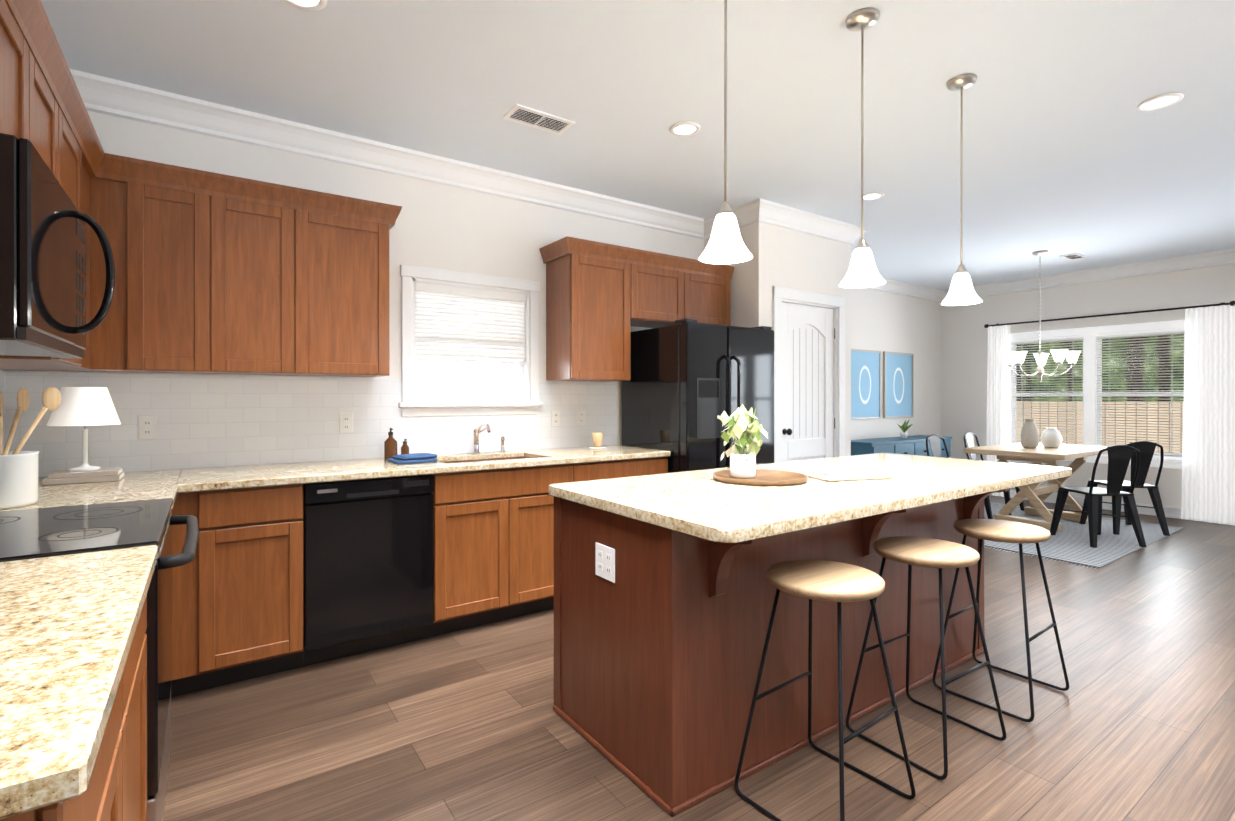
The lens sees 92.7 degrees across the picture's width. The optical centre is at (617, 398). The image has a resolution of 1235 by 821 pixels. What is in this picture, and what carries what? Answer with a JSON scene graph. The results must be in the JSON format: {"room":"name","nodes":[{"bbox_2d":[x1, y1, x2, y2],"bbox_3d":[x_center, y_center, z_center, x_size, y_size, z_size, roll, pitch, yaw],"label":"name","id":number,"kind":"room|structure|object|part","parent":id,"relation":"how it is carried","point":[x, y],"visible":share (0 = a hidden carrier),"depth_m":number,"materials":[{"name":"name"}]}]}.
{"room":"kitchen","nodes":[
{"label":"kitchen","id":0,"kind":"room"},
{"bbox_2d":[2,111,703,476],"bbox_3d":[-1.018,-0.109,3.824,4.180,2.740,0.120,0,0,-35],"label":"wall","id":1,"kind":"structure","parent":0,"point":[444,227],"depth_m":3.63,"materials":[{"name":"white paint"}]},
{"bbox_2d":[0,0,43,103],"bbox_3d":[-1.621,-0.809,1.341,0.346,0.450,0.443,0,0,-35],"label":"upper cabinet","id":2,"kind":"object","parent":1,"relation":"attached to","point":[21,27],"depth_m":1.51,"materials":[{"name":"brown wood"}]},
{"bbox_2d":[0,92,83,359],"bbox_3d":[-1.627,-0.389,1.410,0.414,0.520,0.547,0,0,-35],"label":"upper cabinet","id":3,"kind":"object","parent":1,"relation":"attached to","point":[42,191],"depth_m":1.45,"materials":[{"name":"brown wood"}]},
{"bbox_2d":[0,133,114,358],"bbox_3d":[-1.646,-0.354,1.520,0.508,0.450,0.750,0,0,-35],"label":"microwave","id":4,"kind":"object","parent":3,"relation":"in","point":[43,233],"depth_m":1.41,"materials":[{"name":"black plastic"}]},
{"bbox_2d":[0,76,87,371],"bbox_3d":[-2.053,-0.580,1.961,0.346,0.910,0.425,0,0,-35],"label":"upper cabinet","id":5,"kind":"object","parent":1,"relation":"attached to","point":[77,126],"depth_m":2.14,"materials":[{"name":"brown wood"}]},
{"bbox_2d":[0,128,99,371],"bbox_3d":[-2.347,-0.581,2.383,0.346,0.910,0.718,0,0,-35],"label":"upper cabinet","id":6,"kind":"object","parent":1,"relation":"attached to","point":[93,152],"depth_m":2.50,"materials":[{"name":"brown wood"}]},
{"bbox_2d":[44,28,67,147],"bbox_3d":[-1.805,-0.809,1.605,0.346,0.450,0.443,0,0,-35],"label":"upper cabinet","id":7,"kind":"object","parent":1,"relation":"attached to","point":[55,86],"depth_m":1.81,"materials":[{"name":"brown wood"}]},
{"bbox_2d":[20,184,95,363],"bbox_3d":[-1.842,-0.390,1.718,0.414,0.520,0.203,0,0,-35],"label":"upper cabinet","id":8,"kind":"object","parent":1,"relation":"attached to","point":[89,324],"depth_m":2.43,"materials":[{"name":"brown wood"}]},
{"bbox_2d":[100,152,227,373],"bbox_3d":[-2.130,-0.582,2.761,0.480,0.910,0.346,0,0,-35],"label":"upper cabinet","id":9,"kind":"object","parent":1,"relation":"attached to","point":[110,262],"depth_m":2.63,"materials":[{"name":"brown wood"}]},
{"bbox_2d":[228,176,311,375],"bbox_3d":[-1.841,-0.582,2.962,0.465,0.910,0.346,0,0,-35],"label":"upper cabinet","id":10,"kind":"object","parent":1,"relation":"attached to","point":[270,225],"depth_m":2.86,"materials":[{"name":"brown wood"}]},
{"bbox_2d":[0,371,615,476],"bbox_3d":[-0.535,0.114,2.338,3.268,0.470,2.868,0,0,-35],"label":"backsplash","id":11,"kind":"structure","parent":1,"relation":"attached to","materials":[{"name":"tile"}]},
{"bbox_2d":[312,190,391,376],"bbox_3d":[-1.537,-0.583,3.174,0.515,0.910,0.346,0,0,-35],"label":"upper cabinet","id":12,"kind":"object","parent":1,"relation":"attached to","point":[350,236],"depth_m":3.07,"materials":[{"name":"brown wood"}]},
{"bbox_2d":[70,69,709,238],"bbox_3d":[-0.906,-1.411,3.766,4.060,0.135,0.098,0,0,-35],"label":"crown molding","id":13,"kind":"structure","parent":1,"relation":"attached to","point":[114,97],"depth_m":3.32,"materials":[{"name":"white wood"}]},
{"bbox_2d":[398,264,542,416],"bbox_3d":[-0.952,-0.351,3.842,0.954,0.915,0.165,0,0,-35],"label":"window","id":14,"kind":"structure","parent":1,"relation":"in","point":[447,318],"depth_m":3.79,"materials":[{"name":"clear glass"}]},
{"bbox_2d":[415,282,525,363],"bbox_3d":[-0.946,-0.478,3.833,0.746,0.479,0.046,0,0,-35],"label":"blind","id":15,"kind":"object","parent":14,"relation":"attached to","point":[453,320],"depth_m":3.81,"materials":[{"name":"white fabric"}]},
{"bbox_3d":[-0.970,-0.359,3.869,0.730,0.700,0.004,0,0,-35],"label":"glass","id":16,"kind":"part","parent":14,"relation":"part of","materials":[{"name":"glass"}]},
{"bbox_2d":[544,236,631,381],"bbox_3d":[-0.202,-0.585,4.105,0.480,0.910,0.346,0,0,-35],"label":"upper cabinet","id":17,"kind":"object","parent":1,"relation":"attached to","point":[589,283],"depth_m":3.96,"materials":[{"name":"brown wood"}]},
{"bbox_2d":[632,248,691,327],"bbox_3d":[0.220,-0.800,4.399,0.550,0.480,0.346,0,0,-35],"label":"upper cabinet","id":18,"kind":"object","parent":1,"relation":"attached to","point":[661,283],"depth_m":4.26,"materials":[{"name":"brown wood"}]},
{"bbox_2d":[692,260,733,325],"bbox_3d":[0.575,-0.801,4.646,0.555,0.480,0.346,0,0,-35],"label":"upper cabinet","id":19,"kind":"object","parent":1,"relation":"attached to","point":[711,283],"depth_m":4.54,"materials":[{"name":"brown wood"}]},
{"bbox_2d":[41,0,1234,290],"bbox_3d":[3.020,-1.526,2.357,10.330,0.100,9.100,0,0,-35],"label":"ceiling","id":20,"kind":"structure","parent":0,"point":[1069,146],"depth_m":2.88,"materials":[{"name":"white paint"}]},
{"bbox_2d":[283,0,326,10],"bbox_3d":[-1.152,-1.470,2.143,0.169,0.010,0.169,0,0,16],"label":"recessed light","id":21,"kind":"object","parent":20,"relation":"in","point":[312,5],"depth_m":2.19,"materials":[{"name":"white plastic"}]},
{"bbox_2d":[503,104,574,134],"bbox_3d":[-0.412,-1.472,3.110,0.340,0.010,0.170,0,0,-35],"label":"ceiling vent","id":22,"kind":"object","parent":20,"relation":"in","point":[531,117],"depth_m":3.10,"materials":[{"name":"white metal"}]},
{"bbox_2d":[669,121,700,135],"bbox_3d":[0.368,-1.472,3.215,0.169,0.010,0.169,0,0,-41],"label":"recessed light","id":23,"kind":"object","parent":20,"relation":"in","point":[686,128],"depth_m":3.21,"materials":[{"name":"white plastic"}]},
{"bbox_2d":[699,0,752,263],"bbox_3d":[0.341,-0.960,1.856,0.167,1.030,0.167,0,0,16],"label":"pendant light","id":24,"kind":"object","parent":20,"relation":"hanging from","point":[726,245],"depth_m":1.84,"materials":[{"name":"white glass"}]},
{"bbox_2d":[839,7,885,287],"bbox_3d":[0.948,-0.961,2.279,0.167,1.030,0.167,0,0,-44],"label":"pendant light","id":25,"kind":"object","parent":20,"relation":"hanging from","point":[862,272],"depth_m":2.26,"materials":[{"name":"white glass"}]},
{"bbox_2d":[859,192,884,199],"bbox_3d":[1.852,-1.475,4.286,0.169,0.010,0.169,0,0,16],"label":"recessed light","id":26,"kind":"object","parent":20,"relation":"in","point":[872,195],"depth_m":4.27,"materials":[{"name":"white plastic"}]},
{"bbox_2d":[941,73,981,305],"bbox_3d":[1.596,-0.962,2.731,0.167,1.030,0.167,0,0,16],"label":"pendant light","id":27,"kind":"object","parent":20,"relation":"hanging from","point":[961,292],"depth_m":2.72,"materials":[{"name":"white glass"}]},
{"bbox_2d":[1002,250,1080,380],"bbox_3d":[4.249,-0.828,5.957,0.660,1.310,0.634,0,0,-35],"label":"chandelier","id":28,"kind":"object","parent":20,"relation":"hanging from","point":[1018,357],"visible":1,"depth_m":5.88,"materials":[{"name":"white glass"}]},
{"bbox_2d":[1060,253,1087,259],"bbox_3d":[4.744,-1.478,6.119,0.300,0.010,0.150,0,0,-35],"label":"ceiling vent","id":29,"kind":"object","parent":20,"relation":"in","point":[1074,256],"depth_m":6.12,"materials":[{"name":"white metal"}]},
{"bbox_2d":[1137,93,1183,110],"bbox_3d":[2.693,-1.472,2.922,0.169,0.010,0.169,0,0,-44],"label":"recessed light","id":30,"kind":"object","parent":20,"relation":"in","point":[1165,100],"depth_m":2.92,"materials":[{"name":"white plastic"}]},
{"bbox_2d":[163,495,1234,820],"bbox_3d":[3.020,1.314,2.363,10.330,0.100,9.100,0,0,-35],"label":"floor","id":31,"kind":"structure","parent":0,"point":[1135,721],"depth_m":2.23,"materials":[{"name":"brown wood"}]},
{"bbox_2d":[20,647,139,820],"bbox_3d":[-0.964,0.829,0.639,0.616,0.876,0.570,0,0,-35],"label":"base cabinet","id":32,"kind":"object","parent":31,"relation":"on","point":[116,789],"depth_m":0.96,"materials":[{"name":"brown wood"}]},
{"bbox_2d":[0,545,157,820],"bbox_3d":[-1.079,0.371,0.820,0.637,0.036,1.039,0,0,-35],"label":"countertop","id":33,"kind":"structure","parent":32,"relation":"on","point":[70,624],"depth_m":0.80,"materials":[{"name":"beige stone"}]},
{"bbox_2d":[0,498,198,820],"bbox_3d":[-1.558,0.650,1.584,0.705,1.208,0.754,0,0,-35],"label":"range","id":34,"kind":"object","parent":31,"relation":"on","point":[43,532],"visible":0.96,"depth_m":1.55,"materials":[{"name":"black glass"}]},
{"bbox_2d":[136,607,146,820],"bbox_3d":[-1.221,0.828,1.007,0.616,0.876,0.568,0,0,-35],"label":"base cabinet","id":35,"kind":"object","parent":31,"relation":"on","point":[141,640],"depth_m":1.36,"materials":[{"name":"brown wood"}]},
{"bbox_2d":[170,507,175,696],"bbox_3d":[-1.945,0.826,2.046,0.616,0.876,0.436,0,0,-35],"label":"base cabinet","id":36,"kind":"object","parent":31,"relation":"on","point":[173,686],"depth_m":2.44,"materials":[{"name":"brown wood"}]},
{"bbox_2d":[176,483,299,695],"bbox_3d":[-1.820,0.825,2.808,0.500,0.876,0.626,0,0,-35],"label":"base cabinet","id":37,"kind":"object","parent":31,"relation":"on","point":[238,599],"depth_m":2.56,"materials":[{"name":"brown wood"}]},
{"bbox_2d":[0,467,179,510],"bbox_3d":[-2.122,0.368,2.316,0.637,0.036,1.086,0,0,-35],"label":"countertop","id":38,"kind":"structure","parent":37,"relation":"on","point":[138,485],"depth_m":2.25,"materials":[{"name":"beige stone"}]},
{"bbox_2d":[0,387,60,509],"bbox_3d":[-2.021,0.147,1.932,0.264,0.406,0.213,0,0,-35],"label":"utensil crock","id":39,"kind":"object","parent":38,"relation":"on","point":[18,478],"visible":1,"depth_m":1.93,"materials":[{"name":"white ceramic"}]},
{"bbox_2d":[42,467,123,484],"bbox_3d":[-2.272,0.327,2.512,0.241,0.043,0.171,0,0,-35],"label":"books","id":40,"kind":"object","parent":38,"relation":"on","point":[56,477],"visible":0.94,"depth_m":2.45,"materials":[{"name":"white paper"}]},
{"bbox_2d":[47,387,120,471],"bbox_3d":[-2.272,0.128,2.511,0.236,0.355,0.236,0,0,-35],"label":"light","id":41,"kind":"object","parent":40,"relation":"on","point":[86,406],"visible":1,"depth_m":2.45,"materials":[{"name":"white ceramic"}]},
{"bbox_2d":[300,475,439,666],"bbox_3d":[-1.368,0.824,3.122,0.600,0.876,0.627,0,0,-35],"label":"base cabinet","id":42,"kind":"object","parent":31,"relation":"on","point":[304,559],"depth_m":2.86,"materials":[{"name":"metal"}]},
{"bbox_2d":[303,474,433,662],"bbox_3d":[-1.214,0.817,2.901,0.588,0.852,0.103,0,0,-35],"label":"dishwasher","id":43,"kind":"object","parent":42,"relation":"in","point":[368,541],"depth_m":2.85,"materials":[{"name":"black plastic"}]},
{"bbox_2d":[176,443,670,494],"bbox_3d":[-0.912,0.365,3.427,2.642,0.036,0.647,0,0,-35],"label":"countertop","id":44,"kind":"structure","parent":42,"relation":"on","point":[236,478],"depth_m":3.04,"materials":[{"name":"beige stone"}]},
{"bbox_2d":[384,428,401,458],"bbox_3d":[-1.314,0.256,3.411,0.071,0.182,0.071,0,0,43],"label":"bottle","id":45,"kind":"object","parent":44,"relation":"on","point":[390,446],"depth_m":3.38,"materials":[{"name":"brown glass"}]},
{"bbox_2d":[402,439,408,453],"bbox_3d":[-1.250,0.290,3.471,0.054,0.114,0.047,0,0,19],"label":"bottle","id":46,"kind":"object","parent":44,"relation":"on","point":[405,448],"depth_m":3.46,"materials":[{"name":"brown glass"}]},
{"bbox_2d":[388,453,437,463],"bbox_3d":[-1.128,0.327,3.259,0.232,0.040,0.202,0,0,-35],"label":"towel","id":47,"kind":"object","parent":44,"relation":"on","point":[413,458],"visible":1,"depth_m":3.20,"materials":[{"name":"blue fabric"}]},
{"bbox_2d":[445,422,523,462],"bbox_3d":[-0.793,0.353,3.555,0.648,0.425,0.489,0,0,-35],"label":"sink","id":48,"kind":"object","parent":44,"relation":"in","point":[475,456],"depth_m":3.72,"materials":[{"name":"silver metal"}]},
{"bbox_2d":[589,432,605,448],"bbox_3d":[-0.139,0.291,4.120,0.124,0.110,0.122,0,0,-35],"label":"candle","id":49,"kind":"object","parent":44,"relation":"on","point":[597,439],"visible":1,"depth_m":4.09,"materials":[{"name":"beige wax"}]},
{"bbox_2d":[440,455,583,634],"bbox_3d":[-0.758,0.823,3.549,0.890,0.876,0.626,0,0,-35],"label":"base cabinet","id":50,"kind":"object","parent":31,"relation":"on","point":[497,527],"depth_m":3.25,"materials":[{"name":"brown wood"}]},
{"bbox_2d":[584,459,667,480],"bbox_3d":[-0.164,0.822,3.963,0.798,0.876,0.626,0,0,-35],"label":"base cabinet","id":51,"kind":"object","parent":31,"relation":"on","point":[622,467],"depth_m":3.73,"materials":[{"name":"brown wood"}]},
{"bbox_2d":[622,318,773,472],"bbox_3d":[0.608,0.366,4.326,0.850,1.787,0.807,0,0,-35],"label":"fridge","id":52,"kind":"object","parent":31,"relation":"on","point":[687,384],"visible":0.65,"depth_m":4.00,"materials":[{"name":"black metal"}]},
{"bbox_2d":[553,481,1042,816],"bbox_3d":[0.904,0.825,2.657,2.224,0.876,0.934,0,0,-35],"label":"kitchen island","id":53,"kind":"object","parent":31,"relation":"on","point":[664,592],"depth_m":2.07,"materials":[{"name":"brown wood"}]},
{"bbox_2d":[595,542,614,582],"bbox_3d":[-0.045,0.580,2.090,0.007,0.118,0.122,0,0,-35],"label":"outlet","id":54,"kind":"object","parent":53,"relation":"attached to","point":[604,551],"depth_m":2.09,"materials":[{"name":"plastic"}]},
{"bbox_2d":[548,453,1071,544],"bbox_3d":[1.006,0.367,2.688,2.460,0.036,1.020,0,0,-35],"label":"island countertop","id":55,"kind":"structure","parent":53,"relation":"on","point":[694,503],"depth_m":2.21,"materials":[{"name":"beige stone"}]},
{"bbox_2d":[713,469,807,485],"bbox_3d":[0.615,0.338,2.550,0.400,0.022,0.400,0,0,-35],"label":"tray","id":56,"kind":"object","parent":55,"relation":"on","point":[766,477],"visible":0.88,"depth_m":2.50,"materials":[{"name":"brown wood"}]},
{"bbox_2d":[717,404,767,477],"bbox_3d":[0.552,0.180,2.563,0.210,0.317,0.198,0,0,-35],"label":"potted plant","id":57,"kind":"object","parent":56,"relation":"on","point":[744,449],"visible":1,"depth_m":2.53,"materials":[{"name":"green plant"}]},
{"bbox_2d":[806,463,893,480],"bbox_3d":[1.027,0.318,2.608,0.340,0.059,0.176,0,0,-15],"label":"towel","id":58,"kind":"object","parent":55,"relation":"on","point":[835,472],"visible":0.98,"depth_m":2.54,"materials":[{"name":"white fabric"}]},
{"bbox_2d":[734,560,915,820],"bbox_3d":[0.654,0.909,1.865,0.423,0.709,0.384,0,0,-38],"label":"bar stool","id":59,"kind":"object","parent":31,"relation":"on","point":[839,583],"visible":1,"depth_m":1.83,"materials":[{"name":"brown wood"}]},
{"bbox_2d":[851,435,951,457],"bbox_3d":[3.450,0.869,7.191,1.800,0.770,0.429,0,0,-35],"label":"sideboard","id":60,"kind":"object","parent":31,"relation":"on","point":[913,445],"visible":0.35,"depth_m":6.90,"materials":[{"name":"blue wood"}]},
{"bbox_2d":[898,420,912,437],"bbox_3d":[3.546,0.364,7.279,0.124,0.237,0.206,0,0,-35],"label":"potted plant","id":61,"kind":"object","parent":60,"relation":"on","point":[904,427],"visible":1,"depth_m":7.25,"materials":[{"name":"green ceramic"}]},
{"bbox_2d":[846,536,1006,779],"bbox_3d":[1.149,0.909,2.204,0.434,0.709,0.398,0,0,-35],"label":"bar stool","id":62,"kind":"object","parent":31,"relation":"on","point":[939,554],"visible":0.98,"depth_m":2.15,"materials":[{"name":"brown wood"}]},
{"bbox_2d":[932,519,1068,721],"bbox_3d":[1.661,0.908,2.554,0.434,0.709,0.398,0,0,-35],"label":"bar stool","id":63,"kind":"object","parent":31,"relation":"on","point":[1005,531],"visible":1,"depth_m":2.52,"materials":[{"name":"brown wood"}]},
{"bbox_2d":[984,502,1182,568],"bbox_3d":[4.013,1.251,5.774,2.405,0.011,1.800,0,0,-35],"label":"rug","id":64,"kind":"object","parent":31,"relation":"on","point":[1069,542],"visible":0.44,"depth_m":5.12,"materials":[{"name":"grey fabric"}]},
{"bbox_2d":[926,434,992,518],"bbox_3d":[3.554,0.813,6.168,0.478,0.863,0.512,0,0,-35],"label":"dining chair","id":65,"kind":"object","parent":64,"relation":"on","point":[934,440],"visible":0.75,"depth_m":6.33,"materials":[{"name":"black metal"}]},
{"bbox_2d":[964,432,1024,514],"bbox_3d":[4.213,0.812,6.620,0.462,0.863,0.503,0,0,-39],"label":"dining chair","id":66,"kind":"object","parent":64,"relation":"on","point":[969,437],"visible":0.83,"depth_m":6.73,"materials":[{"name":"black metal"}]},
{"bbox_2d":[964,442,1108,531],"bbox_3d":[4.303,0.868,5.969,1.440,0.754,0.850,0,0,-35],"label":"dining table","id":67,"kind":"object","parent":64,"relation":"on","point":[1036,495],"visible":0.81,"depth_m":5.81,"materials":[{"name":"brown wood"}]},
{"bbox_2d":[1020,419,1042,447],"bbox_3d":[4.138,0.346,5.907,0.155,0.290,0.155,0,0,-41],"label":"vase","id":68,"kind":"object","parent":67,"relation":"on","point":[1029,435],"depth_m":5.86,"materials":[{"name":"white ceramic"}]},
{"bbox_2d":[1043,428,1061,447],"bbox_3d":[4.362,0.391,5.918,0.167,0.200,0.167,0,0,16],"label":"vase","id":69,"kind":"object","parent":67,"relation":"on","point":[1050,437],"depth_m":5.86,"materials":[{"name":"white ceramic"}]},
{"bbox_2d":[1050,445,1146,547],"bbox_3d":[4.212,0.815,5.171,0.462,0.863,0.503,0,0,-2],"label":"dining chair","id":70,"kind":"object","parent":64,"relation":"on","point":[1119,457],"visible":1,"depth_m":4.99,"materials":[{"name":"black metal"}]},
{"bbox_2d":[1079,441,1169,535],"bbox_3d":[4.827,0.814,5.614,0.462,0.863,0.503,0,0,5],"label":"dining chair","id":71,"kind":"object","parent":64,"relation":"on","point":[1146,449],"visible":0.85,"depth_m":5.43,"materials":[{"name":"black metal"}]},
{"bbox_2d":[704,222,771,329],"bbox_3d":[0.787,-0.111,5.021,0.150,2.740,1.220,0,0,-35],"label":"wall","id":72,"kind":"structure","parent":0,"point":[751,282],"depth_m":4.54,"materials":[{"name":"white paint"}]},
{"bbox_2d":[702,202,753,236],"bbox_3d":[0.891,-1.413,4.652,0.098,0.135,0.480,0,0,-35],"label":"crown molding","id":73,"kind":"structure","parent":72,"relation":"attached to","point":[742,212],"depth_m":4.58,"materials":[{"name":"white wood"}]},
{"bbox_2d":[772,226,850,455],"bbox_3d":[1.585,-0.111,4.907,1.030,2.740,0.120,0,0,-35],"label":"wall","id":74,"kind":"structure","parent":0,"point":[785,258],"depth_m":4.88,"materials":[{"name":"white paint"}]},
{"bbox_2d":[750,198,867,244],"bbox_3d":[1.586,-1.413,4.772,1.376,0.135,0.098,0,0,-35],"label":"crown molding","id":75,"kind":"structure","parent":74,"relation":"attached to","point":[761,210],"depth_m":4.69,"materials":[{"name":"white wood"}]},
{"bbox_2d":[773,286,845,462],"bbox_3d":[1.557,0.191,4.862,0.920,2.135,0.162,0,0,-35],"label":"door","id":76,"kind":"structure","parent":74,"relation":"attached to","point":[809,374],"depth_m":4.87,"materials":[{"name":"white wood"}]},
{"bbox_2d":[851,288,940,439],"bbox_3d":[2.549,-0.115,6.901,4.950,2.740,0.151,0,0,-35],"label":"wall","id":77,"kind":"structure","parent":0,"point":[881,321],"depth_m":7.52,"materials":[{"name":"white paint"}]},
{"bbox_3d":[3.004,-0.176,7.143,0.655,0.840,0.028,0,0,-35],"label":"framed artwork","id":78,"kind":"part","parent":77,"relation":"part of"},
{"bbox_3d":[3.617,-0.177,7.571,0.670,0.840,0.028,0,0,-35],"label":"framed artwork","id":79,"kind":"part","parent":77,"relation":"part of"},
{"bbox_2d":[865,278,945,300],"bbox_3d":[2.946,-1.418,7.061,3.670,0.135,0.098,0,0,-35],"label":"crown molding","id":80,"kind":"structure","parent":77,"relation":"attached to","point":[891,286],"depth_m":7.67,"materials":[{"name":"white wood"}]},
{"bbox_2d":[940,264,1234,507],"bbox_3d":[6.848,-0.111,4.956,0.120,2.740,8.020,0,0,-35],"label":"wall","id":81,"kind":"structure","parent":0,"point":[963,374],"depth_m":7.04,"materials":[{"name":"white paint"}]},
{"bbox_2d":[938,248,1234,301],"bbox_3d":[6.690,-1.414,4.989,0.098,0.135,7.780,0,0,-35],"label":"crown molding","id":82,"kind":"structure","parent":81,"relation":"attached to","point":[1221,257],"depth_m":6.59,"materials":[{"name":"white wood"}]},
{"bbox_2d":[1010,320,1184,468],"bbox_3d":[5.504,-0.048,6.841,0.170,1.565,1.880,0,0,-35],"label":"window","id":83,"kind":"structure","parent":81,"relation":"in","point":[1092,393],"depth_m":6.77,"materials":[{"name":"clear glass"}]},
{"bbox_2d":[984,301,1234,525],"bbox_3d":[5.476,0.134,6.715,0.117,2.218,2.365,0,0,-35],"label":"curtain","id":84,"kind":"object","parent":81,"relation":"attached to","point":[1208,475],"visible":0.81,"depth_m":5.99,"materials":[{"name":"white fabric"}]},
{"bbox_3d":[5.458,-0.945,6.740,0.116,0.060,2.300,0,0,-35],"label":"rod","id":85,"kind":"part","parent":84,"relation":"part of","materials":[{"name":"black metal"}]},
{"bbox_2d":[1001,489,1229,524],"bbox_3d":[6.746,1.204,4.978,0.026,0.110,7.870,0,0,-35],"label":"baseboard","id":86,"kind":"structure","parent":81,"relation":"attached to","point":[1172,512],"depth_m":6.43,"materials":[{"name":"white wood"}]},
{"label":"outside","id":87,"kind":"structure","parent":0,"visible":0},
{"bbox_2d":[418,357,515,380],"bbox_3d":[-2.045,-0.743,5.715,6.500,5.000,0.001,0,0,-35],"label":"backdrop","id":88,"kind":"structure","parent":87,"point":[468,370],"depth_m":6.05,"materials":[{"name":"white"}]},
{"bbox_2d":[1016,334,1183,452],"bbox_3d":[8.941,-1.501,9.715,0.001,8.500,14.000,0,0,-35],"label":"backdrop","id":89,"kind":"structure","parent":87,"point":[1081,422],"depth_m":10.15,"materials":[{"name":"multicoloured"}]}
]}

